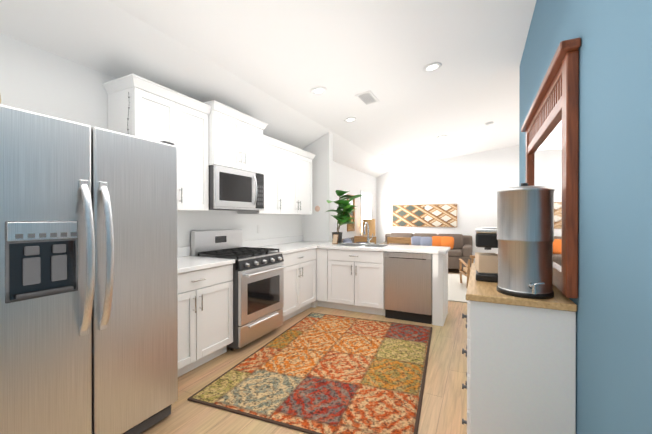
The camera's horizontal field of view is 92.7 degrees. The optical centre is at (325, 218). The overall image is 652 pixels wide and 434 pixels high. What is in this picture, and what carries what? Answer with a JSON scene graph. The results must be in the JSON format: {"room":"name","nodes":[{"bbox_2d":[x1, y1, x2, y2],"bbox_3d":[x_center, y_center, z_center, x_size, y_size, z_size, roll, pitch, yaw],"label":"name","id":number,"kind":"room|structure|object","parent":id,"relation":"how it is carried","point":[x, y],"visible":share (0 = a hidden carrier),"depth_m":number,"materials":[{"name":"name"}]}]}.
{"room":"kitchen","nodes":[
{"label":"kitchen","id":0,"kind":"room"},
{"bbox_2d":[0,33,375,255],"bbox_3d":[-0.896,0.039,4.539,0.120,2.520,10.500,0,0,26],"label":"wall","id":1,"kind":"structure","parent":0,"point":[37,80],"depth_m":2.44,"materials":[{"name":"white paint"}]},
{"bbox_2d":[104,74,210,210],"bbox_3d":[-1.481,-0.585,2.823,0.350,1.011,0.740,0,0,26],"label":"upper cabinet","id":2,"kind":"object","parent":1,"relation":"attached to","point":[201,136],"depth_m":2.74,"materials":[{"name":"white wood"}]},
{"bbox_2d":[203,102,262,173],"bbox_3d":[-1.114,-0.835,3.488,0.415,0.596,0.770,0,0,26],"label":"upper cabinet","id":3,"kind":"object","parent":1,"relation":"attached to","point":[236,139],"depth_m":3.32,"materials":[{"name":"white wood"}]},
{"bbox_2d":[209,165,263,210],"bbox_3d":[-1.086,-0.317,3.476,0.477,0.430,0.764,0,0,26],"label":"microwave","id":4,"kind":"object","parent":3,"relation":"attached to","point":[231,189],"visible":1,"depth_m":3.29,"materials":[{"name":"metal"}]},
{"bbox_2d":[237,138,282,213],"bbox_3d":[-0.857,-0.537,4.079,0.350,0.946,0.506,0,0,26],"label":"upper cabinet","id":5,"kind":"object","parent":1,"relation":"attached to","point":[272,150],"depth_m":4.04,"materials":[{"name":"white wood"}]},
{"bbox_2d":[283,143,314,213],"bbox_3d":[-0.587,-0.539,4.623,0.350,0.946,0.952,0,0,26],"label":"upper cabinet","id":6,"kind":"object","parent":1,"relation":"attached to","point":[297,164],"depth_m":4.54,"materials":[{"name":"white wood"}]},
{"bbox_2d":[347,194,354,231],"bbox_3d":[0.591,-0.141,7.362,0.029,0.860,0.440,0,0,26],"label":"mirror","id":7,"kind":"object","parent":1,"relation":"attached to","point":[350,227],"visible":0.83,"depth_m":7.46,"materials":[{"name":"brown wood"}]},
{"bbox_2d":[360,190,371,234],"bbox_3d":[1.094,-0.159,8.351,0.049,1.150,0.940,0,0,26],"label":"living room window","id":8,"kind":"structure","parent":1,"relation":"in","point":[366,206],"depth_m":8.25,"materials":[{"name":"white glass"}]},
{"bbox_2d":[0,0,536,177],"bbox_3d":[2.292,-1.731,2.949,7.240,1.180,10.740,0,0,26],"label":"ceiling","id":9,"kind":"structure","parent":0,"point":[271,63],"depth_m":2.94,"materials":[{"name":"white paint"}]},
{"bbox_2d":[310,86,326,94],"bbox_3d":[-0.088,-1.501,3.641,0.195,0.033,0.196,0,0,26],"label":"recessed light","id":10,"kind":"object","parent":9,"relation":"in","point":[318,90],"visible":1,"depth_m":3.63,"materials":[{"name":"white"}]},
{"bbox_2d":[344,117,356,121],"bbox_3d":[0.370,-1.498,4.698,0.195,0.033,0.196,0,0,26],"label":"recessed light","id":11,"kind":"object","parent":9,"relation":"in","point":[351,119],"visible":1,"depth_m":4.69,"materials":[{"name":"white"}]},
{"bbox_2d":[355,90,378,105],"bbox_3d":[0.533,-1.548,3.991,0.200,0.035,0.380,0,0,26],"label":"ceiling vent","id":12,"kind":"object","parent":9,"relation":"in","point":[367,98],"visible":1,"depth_m":3.97,"materials":[{"name":"white metal"}]},
{"bbox_2d":[423,62,441,72],"bbox_3d":[1.151,-1.641,3.371,0.195,0.033,0.196,0,0,26],"label":"recessed light","id":13,"kind":"object","parent":9,"relation":"in","point":[432,67],"visible":1,"depth_m":3.36,"materials":[{"name":"white"}]},
{"bbox_2d":[141,268,466,433],"bbox_3d":[2.292,1.354,2.960,7.240,0.100,10.740,0,0,26],"label":"floor","id":14,"kind":"structure","parent":0,"point":[444,406],"depth_m":2.42,"materials":[{"name":"brown wood"}]},
{"bbox_2d":[0,104,177,433],"bbox_3d":[-1.526,0.404,1.799,0.910,1.808,0.950,0,0,26],"label":"fridge","id":15,"kind":"object","parent":14,"relation":"on","point":[88,287],"visible":1,"depth_m":1.55,"materials":[{"name":"silver metal"}]},
{"bbox_2d":[178,264,232,376],"bbox_3d":[-1.368,0.868,2.755,0.616,0.876,0.880,0,0,26],"label":"base cabinet","id":16,"kind":"object","parent":14,"relation":"on","point":[205,296],"depth_m":2.71,"materials":[{"name":"white wood"}]},
{"bbox_2d":[177,246,234,273],"bbox_3d":[-1.357,0.359,2.748,0.641,0.138,0.887,0,0,26],"label":"countertop","id":17,"kind":"structure","parent":16,"relation":"on","point":[187,262],"depth_m":2.85,"materials":[{"name":"white stone"}]},
{"bbox_2d":[191,229,285,349],"bbox_3d":[-0.934,0.715,3.449,0.743,1.175,0.734,0,0,26],"label":"stove","id":18,"kind":"object","parent":14,"relation":"on","point":[258,289],"visible":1,"depth_m":3.28,"materials":[{"name":"silver metal"}]},
{"bbox_2d":[282,249,313,321],"bbox_3d":[-0.627,0.862,4.246,0.616,0.876,0.950,0,0,26],"label":"base cabinet","id":19,"kind":"object","parent":14,"relation":"on","point":[299,270],"depth_m":4.09,"materials":[{"name":"white wood"}]},
{"bbox_2d":[242,237,316,253],"bbox_3d":[-0.625,0.354,4.223,0.641,0.138,0.919,0,0,26],"label":"countertop","id":20,"kind":"structure","parent":19,"relation":"on","point":[286,245],"depth_m":4.40,"materials":[{"name":"white stone"}]},
{"bbox_2d":[187,313,431,433],"bbox_3d":[0.135,1.298,2.976,1.580,0.011,2.200,0,0,21],"label":"kitchen rug","id":21,"kind":"object","parent":14,"relation":"on","point":[314,373],"visible":0.93,"depth_m":2.51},
{"bbox_2d":[314,248,349,307],"bbox_3d":[0.081,0.861,4.731,0.262,0.876,0.672,0,0,26],"label":"base cabinet","id":22,"kind":"object","parent":14,"relation":"on","point":[322,257],"depth_m":4.48,"materials":[{"name":"white wood"}]},
{"bbox_2d":[289,235,449,253],"bbox_3d":[0.508,0.426,4.541,2.386,0.284,0.659,0,0,26],"label":"countertop","id":23,"kind":"structure","parent":22,"relation":"on","point":[326,245],"depth_m":4.20,"materials":[{"name":"white stone"}]},
{"bbox_2d":[332,234,338,243],"bbox_3d":[0.153,0.307,4.748,0.070,0.149,0.110,0,0,-44],"label":"photo frame","id":24,"kind":"object","parent":23,"relation":"on","point":[335,239],"visible":1,"depth_m":4.73,"materials":[{"name":"beige paper"}]},
{"bbox_2d":[326,190,364,242],"bbox_3d":[0.305,-0.030,4.860,0.610,0.823,0.604,0,0,26],"label":"fiddle leaf fig","id":25,"kind":"object","parent":23,"relation":"on","point":[342,217],"visible":0.98,"depth_m":4.83,"materials":[{"name":"plant"}]},
{"bbox_2d":[363,222,372,243],"bbox_3d":[0.637,0.214,4.691,0.111,0.337,0.216,0,0,26],"label":"faucet","id":26,"kind":"object","parent":23,"relation":"on","point":[368,238],"visible":1,"depth_m":4.75,"materials":[{"name":"silver metal"}]},
{"bbox_2d":[342,237,366,242],"bbox_3d":[0.684,0.835,6.464,0.940,0.914,1.750,0,0,26],"label":"sofa","id":27,"kind":"object","parent":14,"relation":"on","point":[348,240],"visible":0.1,"depth_m":6.12,"materials":[{"name":"fabric"}]},
{"bbox_2d":[330,256,384,315],"bbox_3d":[0.526,0.949,4.545,0.825,0.700,0.610,0,0,26],"label":"base cabinet","id":28,"kind":"object","parent":14,"relation":"on","point":[348,280],"depth_m":4.25,"materials":[{"name":"white wood"}]},
{"bbox_2d":[354,236,375,243],"bbox_3d":[0.582,0.797,5.134,0.400,1.001,0.416,0,0,26],"label":"bar stool","id":29,"kind":"object","parent":14,"relation":"on","point":[361,239],"visible":0.19,"depth_m":5.30,"materials":[{"name":"brown wood"}]},
{"bbox_2d":[387,237,410,244],"bbox_3d":[1.101,0.798,4.876,0.400,1.001,0.416,0,0,26],"label":"bar stool","id":30,"kind":"object","parent":14,"relation":"on","point":[403,240],"visible":0.15,"depth_m":5.03,"materials":[{"name":"brown wood"}]},
{"bbox_2d":[384,252,431,323],"bbox_3d":[1.161,0.866,4.210,0.594,0.868,0.594,0,0,26],"label":"dishwasher","id":31,"kind":"object","parent":14,"relation":"on","point":[407,286],"visible":0.98,"depth_m":3.94,"materials":[{"name":"metal"}]},
{"bbox_2d":[379,233,471,268],"bbox_3d":[2.570,0.835,8.124,2.260,0.903,0.940,0,0,26],"label":"sofa","id":32,"kind":"object","parent":14,"relation":"on","point":[460,245],"visible":0.56,"depth_m":7.85,"materials":[{"name":"fabric"}]},
{"bbox_2d":[448,274,467,302],"bbox_3d":[3.045,1.286,5.768,2.950,0.016,2.500,0,0,26],"label":"living room rug","id":33,"kind":"object","parent":14,"relation":"on","point":[457,289],"depth_m":5.71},
{"bbox_2d":[459,255,474,287],"bbox_3d":[2.923,0.960,5.841,0.655,0.627,0.752,0,0,11],"label":"lounge chair","id":34,"kind":"object","parent":33,"relation":"on","point":[467,269],"visible":0.21,"depth_m":5.76,"materials":[{"name":"brown wood"}]},
{"bbox_2d":[462,263,576,433],"bbox_3d":[1.194,0.848,2.063,0.483,0.920,1.220,0,0,26],"label":"dresser","id":35,"kind":"object","parent":14,"relation":"on","point":[521,364],"visible":0.98,"depth_m":1.53,"materials":[{"name":"white wood"}]},
{"bbox_2d":[475,227,497,282],"bbox_3d":[1.094,0.220,1.977,0.259,0.334,0.224,0,0,26],"label":"coffee maker","id":36,"kind":"object","parent":35,"relation":"on","point":[486,238],"visible":0.44,"depth_m":1.91,"materials":[{"name":"black plastic"}]},
{"bbox_2d":[475,252,497,273],"bbox_3d":[1.036,0.281,2.000,0.120,0.110,0.170,0,0,18],"label":"box","id":37,"kind":"object","parent":36,"relation":"on","point":[486,262],"visible":0.83,"depth_m":1.93,"materials":[{"name":"cardboard"}]},
{"bbox_2d":[496,183,554,298],"bbox_3d":[1.033,0.100,1.615,0.258,0.577,0.300,0,0,26],"label":"water filter","id":38,"kind":"object","parent":35,"relation":"on","point":[525,225],"visible":1,"depth_m":1.53,"materials":[{"name":"metal"}]},
{"bbox_3d":[1.059,1.014,7.669,0.520,0.552,0.520,0,0,26],"label":"side table","id":39,"kind":"object","parent":14,"relation":"on","visible":0},
{"bbox_2d":[362,219,374,243],"bbox_3d":[1.059,0.370,7.667,0.320,0.734,0.320,0,0,26],"label":"lamp","id":40,"kind":"object","parent":39,"relation":"on","point":[371,222],"visible":0.73,"depth_m":7.53,"materials":[{"name":"brown"}]},
{"bbox_2d":[302,132,332,241],"bbox_3d":[-0.149,-0.087,5.323,0.520,2.766,0.130,0,0,26],"label":"wall","id":41,"kind":"structure","parent":0,"point":[317,226],"depth_m":5.22,"materials":[{"name":"white paint"}]},
{"bbox_2d":[376,145,518,262],"bbox_3d":[4.655,-0.512,7.709,7.240,3.600,0.120,0,0,26],"label":"wall","id":42,"kind":"structure","parent":0,"point":[469,185],"depth_m":8.23,"materials":[{"name":"white paint"}]},
{"bbox_2d":[392,204,456,226],"bbox_3d":[2.694,-0.090,8.596,1.724,0.614,0.035,0,0,26],"label":"picture","id":43,"kind":"object","parent":42,"relation":"attached to","point":[436,215],"visible":1,"depth_m":8.56,"materials":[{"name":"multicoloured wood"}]},
{"bbox_2d":[519,0,651,433],"bbox_3d":[0.992,-0.229,0.954,0.130,3.080,5.760,0,0,26],"label":"wall","id":44,"kind":"structure","parent":0,"point":[613,301],"depth_m":1.06,"materials":[{"name":"blue paint"}]},
{"bbox_2d":[521,37,580,298],"bbox_3d":[1.422,-0.223,2.058,0.075,1.160,1.510,0,0,26],"label":"mirror","id":45,"kind":"object","parent":44,"relation":"attached to","point":[550,127],"visible":0.94,"depth_m":1.54,"materials":[{"name":"brown wood"}]}
]}

